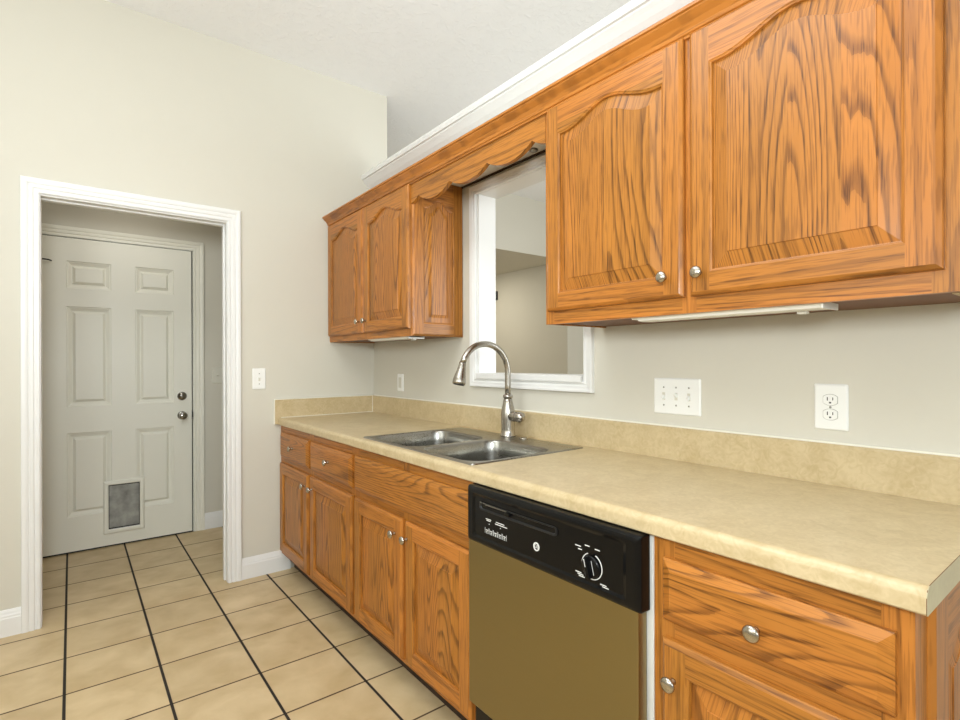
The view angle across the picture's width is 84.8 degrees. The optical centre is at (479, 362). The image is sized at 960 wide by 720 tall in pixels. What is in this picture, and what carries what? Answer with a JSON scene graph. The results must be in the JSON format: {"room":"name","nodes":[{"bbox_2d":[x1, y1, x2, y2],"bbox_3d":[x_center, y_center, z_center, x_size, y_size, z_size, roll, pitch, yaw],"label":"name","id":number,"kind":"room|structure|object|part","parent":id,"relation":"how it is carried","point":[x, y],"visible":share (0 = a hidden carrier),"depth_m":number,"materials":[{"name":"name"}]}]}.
{"room":"kitchen","nodes":[
{"label":"kitchen","id":0,"kind":"room"},
{"bbox_2d":[42,202,222,512],"bbox_3d":[-2.393,0.029,3.733,2.200,2.440,0.100,0,0,-38],"label":"wall","id":1,"kind":"structure","parent":0,"point":[52,213],"depth_m":3.94,"materials":[{"name":"beige paint"}]},
{"bbox_2d":[42,235,192,556],"bbox_3d":[-2.473,0.213,3.568,0.936,2.048,0.111,0,0,-38],"label":"door","id":2,"kind":"structure","parent":1,"relation":"in","point":[117,414],"depth_m":3.57,"materials":[{"name":"white paint"}]},
{"bbox_3d":[-2.435,0.981,3.600,0.235,0.358,0.014,0,0,-38],"label":"pet door","id":3,"kind":"part","parent":2,"relation":"part of","materials":[{"name":"white paint"}]},
{"bbox_3d":[-2.145,0.387,3.794,0.062,0.062,0.066,0,0,-38],"label":"knob","id":4,"kind":"part","parent":2,"relation":"part of","materials":[{"name":"silver metal"}]},
{"bbox_2d":[42,223,204,557],"bbox_3d":[-2.515,0.182,3.626,1.084,2.135,0.118,0,0,-38],"label":"trim","id":5,"kind":"structure","parent":1,"relation":"attached to","point":[197,248],"depth_m":3.88,"materials":[{"name":"white paint"}]},
{"bbox_2d":[205,510,222,529],"bbox_3d":[-1.772,1.187,4.140,0.725,0.120,0.015,0,0,-38],"label":"baseboard","id":6,"kind":"structure","parent":1,"relation":"attached to","point":[212,519],"depth_m":3.96,"materials":[{"name":"white paint"}]},
{"bbox_2d":[212,368,221,382],"bbox_3d":[-1.984,0.102,3.976,0.074,0.118,0.018,0,0,-38],"label":"light switch","id":7,"kind":"object","parent":1,"relation":"attached to","point":[216,372],"visible":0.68,"depth_m":3.97,"materials":[{"name":"white plastic"}]},
{"bbox_2d":[0,0,386,610],"bbox_3d":[-2.523,-0.278,2.192,4.705,3.055,0.115,0,0,-38],"label":"wall","id":8,"kind":"structure","parent":0,"point":[103,94],"depth_m":2.92,"materials":[{"name":"beige paint"}]},
{"bbox_2d":[0,607,20,637],"bbox_3d":[-3.225,1.192,1.560,2.814,0.120,0.015,0,0,-38],"label":"baseboard","id":9,"kind":"structure","parent":8,"relation":"attached to","point":[10,619],"depth_m":2.40,"materials":[{"name":"white paint"}]},
{"bbox_2d":[20,175,241,633],"bbox_3d":[-1.777,0.193,2.760,0.950,2.108,0.134,0,0,-38],"label":"trim","id":10,"kind":"structure","parent":8,"relation":"attached to","point":[33,191],"depth_m":2.52,"materials":[{"name":"white paint"}]},
{"bbox_2d":[252,368,265,388],"bbox_3d":[-1.287,0.098,3.067,0.074,0.122,0.018,0,0,-38],"label":"light switch","id":11,"kind":"object","parent":8,"relation":"attached to","point":[258,374],"visible":1,"depth_m":3.07,"materials":[{"name":"white plastic"}]},
{"bbox_2d":[242,550,290,579],"bbox_3d":[-1.256,1.186,3.091,0.278,0.120,0.015,0,0,-38],"label":"baseboard","id":12,"kind":"structure","parent":8,"relation":"attached to","point":[271,562],"depth_m":3.08,"materials":[{"name":"white paint"}]},
{"bbox_2d":[0,527,460,719],"bbox_3d":[0.265,1.266,2.763,9.800,0.050,10.000,0,0,-38],"label":"floor","id":13,"kind":"structure","parent":0,"point":[150,629],"depth_m":2.26,"materials":[{"name":"tile"}]},
{"bbox_2d":[280,426,371,637],"bbox_3d":[-0.648,0.808,2.909,0.656,0.872,1.049,0,0,-38],"label":"base cabinet","id":14,"kind":"object","parent":13,"relation":"on","point":[318,492],"visible":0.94,"depth_m":2.62,"materials":[{"name":"brown wood"}]},
{"bbox_3d":[-1.040,0.855,2.938,0.015,0.401,0.340,0,0,-38],"label":"raised panel","id":15,"kind":"part","parent":14,"relation":"part of","materials":[{"name":"brown wood"}]},
{"bbox_3d":[-1.038,0.487,2.937,0.020,0.146,0.460,0,0,-38],"label":"drawer","id":16,"kind":"part","parent":14,"relation":"part of","materials":[{"name":"brown wood"}]},
{"bbox_3d":[-1.038,0.855,2.938,0.020,0.525,0.464,0,0,-38],"label":"door","id":17,"kind":"part","parent":14,"relation":"part of","materials":[{"name":"brown wood"}]},
{"bbox_3d":[-0.720,0.854,2.527,0.015,0.401,0.388,0,0,-38],"label":"raised panel","id":18,"kind":"part","parent":14,"relation":"part of","materials":[{"name":"brown wood"}]},
{"bbox_3d":[-0.722,0.486,2.530,0.020,0.146,0.508,0,0,-38],"label":"drawer","id":19,"kind":"part","parent":14,"relation":"part of","materials":[{"name":"brown wood"}]},
{"bbox_3d":[-0.719,0.854,2.528,0.020,0.525,0.512,0,0,-38],"label":"door","id":20,"kind":"part","parent":14,"relation":"part of","materials":[{"name":"brown wood"}]},
{"bbox_2d":[273,395,959,616],"bbox_3d":[-0.043,0.292,2.134,0.653,0.154,3.018,0,0,-38],"label":"countertop","id":21,"kind":"structure","parent":14,"relation":"on","point":[880,524],"depth_m":1.33,"materials":[{"name":"beige laminate"}]},
{"bbox_2d":[363,427,582,464],"bbox_3d":[-0.058,0.409,2.143,0.535,0.188,0.798,0,0,-38],"label":"sink","id":22,"kind":"object","parent":21,"relation":"in","point":[468,446],"visible":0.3,"depth_m":2.15,"materials":[{"name":"silver metal"}]},
{"bbox_2d":[452,341,524,436],"bbox_3d":[0.041,0.116,2.187,0.323,0.412,0.133,0,0,-38],"label":"faucet","id":23,"kind":"object","parent":21,"relation":"on","point":[509,416],"visible":1,"depth_m":2.26,"materials":[{"name":"silver metal"}]},
{"bbox_3d":[0.026,0.032,2.216,0.268,0.242,0.026,0,0,-38],"label":"spout","id":24,"kind":"part","parent":23,"relation":"part of","materials":[{"name":"silver metal"}]},
{"bbox_3d":[0.158,0.234,2.244,0.046,0.046,0.081,0,0,-38],"label":"handle","id":25,"kind":"part","parent":23,"relation":"part of","materials":[{"name":"silver metal"}]},
{"bbox_2d":[354,448,475,719],"bbox_3d":[-0.055,0.806,2.146,0.656,0.872,0.881,0,0,-38],"label":"base cabinet","id":26,"kind":"object","parent":13,"relation":"on","point":[411,540],"visible":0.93,"depth_m":1.89,"materials":[{"name":"brown wood"}]},
{"bbox_3d":[-0.417,0.853,2.137,0.015,0.401,0.296,0,0,-38],"label":"raised panel","id":27,"kind":"part","parent":26,"relation":"part of","materials":[{"name":"brown wood"}]},
{"bbox_3d":[-0.416,0.853,2.138,0.020,0.525,0.420,0,0,-38],"label":"door","id":28,"kind":"part","parent":26,"relation":"part of","materials":[{"name":"brown wood"}]},
{"bbox_3d":[-0.336,0.653,1.995,0.028,0.031,0.031,0,0,-38],"label":"knob","id":29,"kind":"part","parent":26,"relation":"part of","materials":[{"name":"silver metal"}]},
{"bbox_3d":[-0.282,0.652,1.925,0.028,0.031,0.031,0,0,-38],"label":"knob","id":30,"kind":"part","parent":26,"relation":"part of","materials":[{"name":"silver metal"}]},
{"bbox_3d":[-0.286,0.483,1.970,0.020,0.150,0.850,0,0,-38],"label":"false drawer","id":31,"kind":"part","parent":26,"relation":"part of","materials":[{"name":"brown wood"}]},
{"bbox_3d":[-0.150,0.853,1.793,0.015,0.401,0.280,0,0,-38],"label":"raised panel","id":32,"kind":"part","parent":26,"relation":"part of","materials":[{"name":"brown wood"}]},
{"bbox_3d":[-0.148,0.853,1.794,0.020,0.525,0.404,0,0,-38],"label":"door","id":33,"kind":"part","parent":26,"relation":"part of","materials":[{"name":"brown wood"}]},
{"bbox_2d":[468,483,654,719],"bbox_3d":[0.390,0.794,1.538,0.645,0.852,0.622,0,0,-38],"label":"dishwasher","id":34,"kind":"object","parent":13,"relation":"on","point":[562,601],"visible":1,"depth_m":1.31,"materials":[{"name":"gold metal"}]},
{"bbox_3d":[0.181,1.127,1.384,0.025,0.168,0.601,0,0,-38],"label":"toe panel","id":35,"kind":"part","parent":34,"relation":"part of","materials":[{"name":"black plastic"}]},
{"bbox_3d":[0.095,0.422,1.425,0.004,0.023,0.314,0,0,-38],"label":"pocket handle","id":36,"kind":"part","parent":34,"relation":"part of","materials":[{"name":"black plastic"}]},
{"bbox_3d":[0.162,0.454,1.365,0.038,0.167,0.616,0,0,-38],"label":"control panel","id":37,"kind":"part","parent":34,"relation":"part of","materials":[{"name":"black plastic"}]},
{"bbox_3d":[0.414,0.796,1.557,0.582,0.848,0.622,0,0,-38],"label":"tub frame","id":38,"kind":"part","parent":34,"relation":"part of","materials":[{"name":"white metal"}]},
{"bbox_2d":[654,536,959,719],"bbox_3d":[0.738,0.803,1.127,0.656,0.872,0.454,0,0,-38],"label":"base cabinet","id":39,"kind":"object","parent":13,"relation":"on","point":[735,639],"visible":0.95,"depth_m":0.92,"materials":[{"name":"brown wood"}]},
{"bbox_3d":[0.385,0.654,1.069,0.028,0.031,0.031,0,0,-38],"label":"knob","id":40,"kind":"part","parent":39,"relation":"part of","materials":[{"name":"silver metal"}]},
{"bbox_3d":[0.506,0.845,0.949,0.015,0.412,0.271,0,0,-38],"label":"raised panel","id":41,"kind":"part","parent":39,"relation":"part of","materials":[{"name":"brown wood"}]},
{"bbox_3d":[0.486,0.483,0.938,0.028,0.031,0.031,0,0,-38],"label":"knob","id":42,"kind":"part","parent":39,"relation":"part of","materials":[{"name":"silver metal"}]},
{"bbox_3d":[0.507,0.845,0.950,0.020,0.536,0.395,0,0,-38],"label":"door","id":43,"kind":"part","parent":39,"relation":"part of","materials":[{"name":"brown wood"}]},
{"bbox_3d":[0.506,0.474,0.950,0.020,0.128,0.395,0,0,-38],"label":"drawer","id":44,"kind":"part","parent":39,"relation":"part of","materials":[{"name":"brown wood"}]},
{"bbox_3d":[0.911,0.750,0.981,0.525,0.767,0.010,0,0,-38],"label":"panel","id":45,"kind":"part","parent":39,"relation":"part of","materials":[{"name":"brown wood"}]},
{"bbox_3d":[0.911,0.735,0.981,0.343,0.615,0.010,0,0,-38],"label":"raised panel","id":46,"kind":"part","parent":39,"relation":"part of","materials":[{"name":"brown wood"}]},
{"bbox_2d":[105,0,630,202],"bbox_3d":[1.062,-1.857,1.725,9.800,0.080,7.370,0,0,-38],"label":"ceiling","id":47,"kind":"structure","parent":0,"point":[431,60],"depth_m":2.93,"materials":[{"name":"white paint"}]},
{"bbox_2d":[496,252,545,274],"bbox_3d":[-0.572,-1.227,6.786,2.070,0.060,2.630,0,0,-38],"label":"ceiling","id":48,"kind":"structure","parent":0,"point":[505,262],"depth_m":6.34,"materials":[{"name":"beige paint"}]},
{"bbox_2d":[496,265,559,373],"bbox_3d":[0.202,0.021,7.384,0.120,2.440,2.630,0,0,-38],"label":"wall","id":49,"kind":"structure","parent":0,"point":[530,345],"depth_m":6.80,"materials":[{"name":"beige paint"}]},
{"bbox_2d":[495,194,582,373],"bbox_3d":[0.658,-0.288,5.998,5.200,3.055,0.120,0,0,-38],"label":"wall","id":50,"kind":"structure","parent":0,"point":[520,221],"depth_m":5.86,"materials":[{"name":"beige paint"}]},
{"bbox_2d":[374,152,959,454],"bbox_3d":[1.232,0.018,1.111,0.105,2.440,6.200,0,0,-38],"label":"wall","id":51,"kind":"structure","parent":0,"point":[900,366],"depth_m":1.53,"materials":[{"name":"beige paint"}]},
{"bbox_2d":[328,184,462,342],"bbox_3d":[-0.538,-0.517,3.012,0.353,0.780,1.024,0,0,-38],"label":"upper cabinet","id":52,"kind":"object","parent":51,"relation":"attached to","point":[395,265],"visible":0.95,"depth_m":2.68,"materials":[{"name":"brown wood"}]},
{"bbox_3d":[-0.803,-0.511,3.125,0.015,0.574,0.371,0,0,-38],"label":"raised panel","id":53,"kind":"part","parent":52,"relation":"part of","materials":[{"name":"brown wood"}]},
{"bbox_3d":[-0.802,-0.510,3.126,0.020,0.696,0.495,0,0,-38],"label":"door","id":54,"kind":"part","parent":52,"relation":"part of","materials":[{"name":"brown wood"}]},
{"bbox_3d":[-0.635,-0.516,2.943,0.019,0.780,1.015,0,0,-38],"label":"frame","id":55,"kind":"part","parent":52,"relation":"part of","materials":[{"name":"brown wood"}]},
{"bbox_3d":[-0.493,-0.512,2.726,0.015,0.574,0.368,0,0,-38],"label":"raised panel","id":56,"kind":"part","parent":52,"relation":"part of","materials":[{"name":"brown wood"}]},
{"bbox_3d":[-0.492,-0.511,2.727,0.020,0.696,0.492,0,0,-38],"label":"door","id":57,"kind":"part","parent":52,"relation":"part of","materials":[{"name":"brown wood"}]},
{"bbox_2d":[369,336,423,341],"bbox_3d":[-0.456,-0.127,2.804,0.092,0.032,0.455,0,0,-38],"label":"light","id":58,"kind":"object","parent":52,"relation":"attached to","point":[406,337],"visible":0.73,"depth_m":2.71,"materials":[{"name":"white plastic"}]},
{"bbox_2d":[370,337,408,341],"bbox_3d":[-0.451,-0.120,2.797,0.080,0.008,0.432,0,0,-38],"label":"diffuser","id":59,"kind":"object","parent":58,"relation":"attached to","point":[395,338],"depth_m":2.77,"materials":[{"name":"plastic"}]},
{"bbox_3d":[-0.514,-0.139,3.036,0.284,0.016,0.983,0,0,-38],"label":"panel","id":60,"kind":"part","parent":52,"relation":"part of","materials":[{"name":"brown wood"}]},
{"bbox_3d":[-0.207,-0.518,2.627,0.303,0.780,0.010,0,0,-38],"label":"panel","id":61,"kind":"part","parent":52,"relation":"part of","materials":[{"name":"brown wood"}]},
{"bbox_3d":[-0.208,-0.499,2.628,0.167,0.606,0.010,0,0,-38],"label":"raised panel","id":62,"kind":"part","parent":52,"relation":"part of","materials":[{"name":"brown wood"}]},
{"bbox_2d":[411,114,545,203],"bbox_3d":[0.067,-0.829,2.270,0.304,0.160,0.908,0,0,-38],"label":"valance","id":63,"kind":"object","parent":52,"relation":"attached to","point":[528,141],"visible":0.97,"depth_m":2.15,"materials":[{"name":"brown wood"}]},
{"bbox_2d":[322,0,751,225],"bbox_3d":[-0.051,-0.886,2.136,0.047,0.059,3.009,0,0,-38],"label":"crown molding","id":64,"kind":"structure","parent":52,"relation":"attached to","point":[696,14],"depth_m":1.73,"materials":[{"name":"brown wood"}]},
{"bbox_2d":[397,374,403,390],"bbox_3d":[-0.490,0.126,3.235,0.007,0.106,0.072,0,0,-38],"label":"outlet","id":65,"kind":"object","parent":51,"relation":"attached to","point":[400,377],"visible":1,"depth_m":3.23,"materials":[{"name":"white plastic"}]},
{"bbox_2d":[361,0,693,188],"bbox_3d":[1.200,-1.191,1.089,0.206,0.098,6.200,0,0,-38],"label":"trim","id":66,"kind":"structure","parent":51,"relation":"attached to","point":[635,16],"depth_m":2.19,"materials":[{"name":"white paint"}]},
{"bbox_2d":[469,154,593,392],"bbox_3d":[0.241,-0.379,2.381,0.147,1.000,0.786,0,0,-38],"label":"window frame","id":67,"kind":"structure","parent":51,"relation":"in","point":[482,196],"depth_m":2.62,"materials":[{"name":"white paint"}]},
{"bbox_3d":[0.291,-0.379,2.420,0.019,1.000,0.786,0,0,-38],"label":"casing","id":68,"kind":"part","parent":67,"relation":"part of","materials":[{"name":"white paint"}]},
{"bbox_3d":[0.243,0.067,2.381,0.147,0.028,0.682,0,0,-38],"label":"sill","id":69,"kind":"part","parent":67,"relation":"part of","materials":[{"name":"white paint"}]},
{"bbox_2d":[373,395,959,505],"bbox_3d":[0.212,0.273,2.321,0.019,0.108,2.998,0,0,-38],"label":"backsplash","id":70,"kind":"structure","parent":51,"relation":"attached to","point":[930,477],"depth_m":1.58,"materials":[{"name":"beige laminate"}]},
{"bbox_2d":[654,378,700,416],"bbox_3d":[0.653,0.116,1.755,0.018,0.122,0.172,0,0,-38],"label":"light switch","id":71,"kind":"object","parent":51,"relation":"attached to","point":[675,396],"visible":1,"depth_m":1.75,"materials":[{"name":"white plastic"}]},
{"bbox_2d":[546,0,959,327],"bbox_3d":[0.658,-0.519,1.472,0.351,0.782,1.073,0,0,-38],"label":"upper cabinet","id":72,"kind":"object","parent":51,"relation":"attached to","point":[779,153],"visible":0.99,"depth_m":1.23,"materials":[{"name":"brown wood"}]},
{"bbox_3d":[0.385,-0.519,1.596,0.015,0.568,0.381,0,0,-38],"label":"raised panel","id":73,"kind":"part","parent":72,"relation":"part of","materials":[{"name":"brown wood"}]},
{"bbox_3d":[0.387,-0.518,1.597,0.020,0.690,0.505,0,0,-38],"label":"door","id":74,"kind":"part","parent":72,"relation":"part of","materials":[{"name":"brown wood"}]},
{"bbox_3d":[0.492,-0.230,1.423,0.028,0.031,0.031,0,0,-38],"label":"knob","id":75,"kind":"part","parent":72,"relation":"part of","materials":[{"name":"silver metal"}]},
{"bbox_3d":[0.554,-0.230,1.344,0.028,0.031,0.031,0,0,-38],"label":"knob","id":76,"kind":"part","parent":72,"relation":"part of","materials":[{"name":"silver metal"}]},
{"bbox_2d":[631,303,837,321],"bbox_3d":[0.641,-0.130,1.393,0.093,0.032,0.506,0,0,-38],"label":"light","id":77,"kind":"object","parent":72,"relation":"attached to","point":[800,309],"visible":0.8,"depth_m":1.31,"materials":[{"name":"white plastic"}]},
{"bbox_2d":[797,311,808,314],"bbox_3d":[0.772,-0.118,1.257,0.020,0.006,0.020,0,0,-38],"label":"switch","id":78,"kind":"object","parent":77,"relation":"attached to","point":[798,312],"depth_m":1.25,"materials":[{"name":"white plastic"}]},
{"bbox_3d":[0.685,-0.143,1.493,0.284,0.016,1.041,0,0,-38],"label":"panel","id":79,"kind":"part","parent":72,"relation":"part of","materials":[{"name":"brown wood"}]},
{"bbox_3d":[0.708,-0.520,1.181,0.015,0.568,0.384,0,0,-38],"label":"raised panel","id":80,"kind":"part","parent":72,"relation":"part of","materials":[{"name":"brown wood"}]},
{"bbox_3d":[0.709,-0.519,1.182,0.020,0.690,0.508,0,0,-38],"label":"door","id":81,"kind":"part","parent":72,"relation":"part of","materials":[{"name":"brown wood"}]},
{"bbox_2d":[814,384,848,431],"bbox_3d":[0.934,0.120,1.401,0.008,0.123,0.080,0,0,-38],"label":"outlet","id":82,"kind":"object","parent":51,"relation":"attached to","point":[831,401],"visible":1,"depth_m":1.40,"materials":[{"name":"white plastic"}]},
{"bbox_2d":[823,409,836,419],"bbox_3d":[0.932,0.140,1.400,0.002,0.029,0.033,0,0,-38],"label":"receptacle","id":83,"kind":"object","parent":82,"relation":"attached to","point":[828,414],"depth_m":1.40,"materials":[{"name":"white plastic"}]},
{"bbox_2d":[823,394,836,404],"bbox_3d":[0.932,0.101,1.400,0.002,0.029,0.033,0,0,-38],"label":"receptacle","id":84,"kind":"object","parent":82,"relation":"attached to","point":[828,399],"depth_m":1.40,"materials":[{"name":"white plastic"}]}
]}

